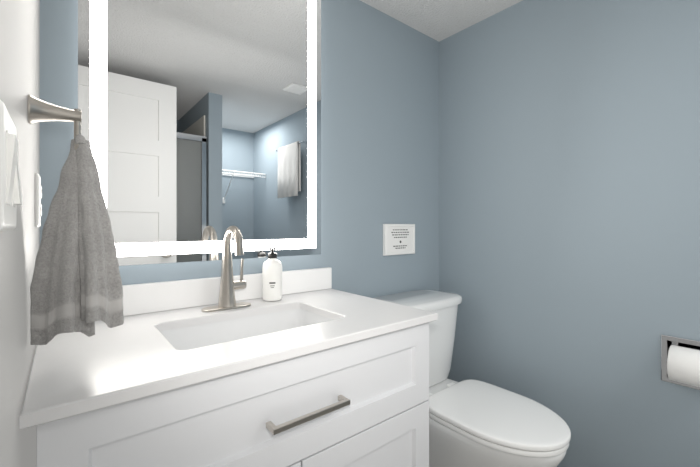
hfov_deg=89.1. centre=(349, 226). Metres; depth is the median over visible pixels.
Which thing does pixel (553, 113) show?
wall
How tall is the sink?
0.130 m
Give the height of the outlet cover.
0.116 m
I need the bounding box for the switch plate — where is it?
[0,100,22,229]
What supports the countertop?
on the vanity
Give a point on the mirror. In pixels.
(201, 119)
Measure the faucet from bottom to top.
0.257 m
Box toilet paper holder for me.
[661,334,699,389]
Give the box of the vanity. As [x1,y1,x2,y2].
[19,226,437,466]
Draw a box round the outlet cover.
[35,173,41,226]
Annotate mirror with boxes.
[78,0,320,265]
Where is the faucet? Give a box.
[201,226,250,311]
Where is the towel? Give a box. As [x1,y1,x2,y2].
[27,94,123,344]
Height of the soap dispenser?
0.183 m
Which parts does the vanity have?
drawer, door, pull drawer, door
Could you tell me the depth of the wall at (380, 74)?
1.58 m
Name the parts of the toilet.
tank lid, tank, bowl, seat, lid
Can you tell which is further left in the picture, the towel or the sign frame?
the towel
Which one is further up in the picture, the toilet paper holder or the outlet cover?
the outlet cover
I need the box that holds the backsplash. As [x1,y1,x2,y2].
[122,267,331,315]
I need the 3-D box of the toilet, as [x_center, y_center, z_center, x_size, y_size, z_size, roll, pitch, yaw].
[0.459,0.712,1.418,0.488,0.783,0.744,0,0,-39]
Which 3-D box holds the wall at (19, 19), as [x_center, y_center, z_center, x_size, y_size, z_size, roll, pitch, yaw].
[-0.016,0.049,-0.139,0.100,2.108,2.600,0,0,-39]
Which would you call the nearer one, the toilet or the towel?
the towel
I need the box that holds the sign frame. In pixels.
[383,224,414,255]
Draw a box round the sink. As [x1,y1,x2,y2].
[160,309,332,349]
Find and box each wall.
[0,0,39,466]
[40,0,438,297]
[439,0,699,466]
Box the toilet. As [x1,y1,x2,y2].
[374,290,570,466]
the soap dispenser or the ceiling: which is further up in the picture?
the ceiling
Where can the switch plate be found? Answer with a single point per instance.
(10, 187)
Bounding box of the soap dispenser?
[262,247,281,300]
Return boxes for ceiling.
[360,0,522,41]
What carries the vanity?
on the floor
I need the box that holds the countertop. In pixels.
[19,289,437,429]

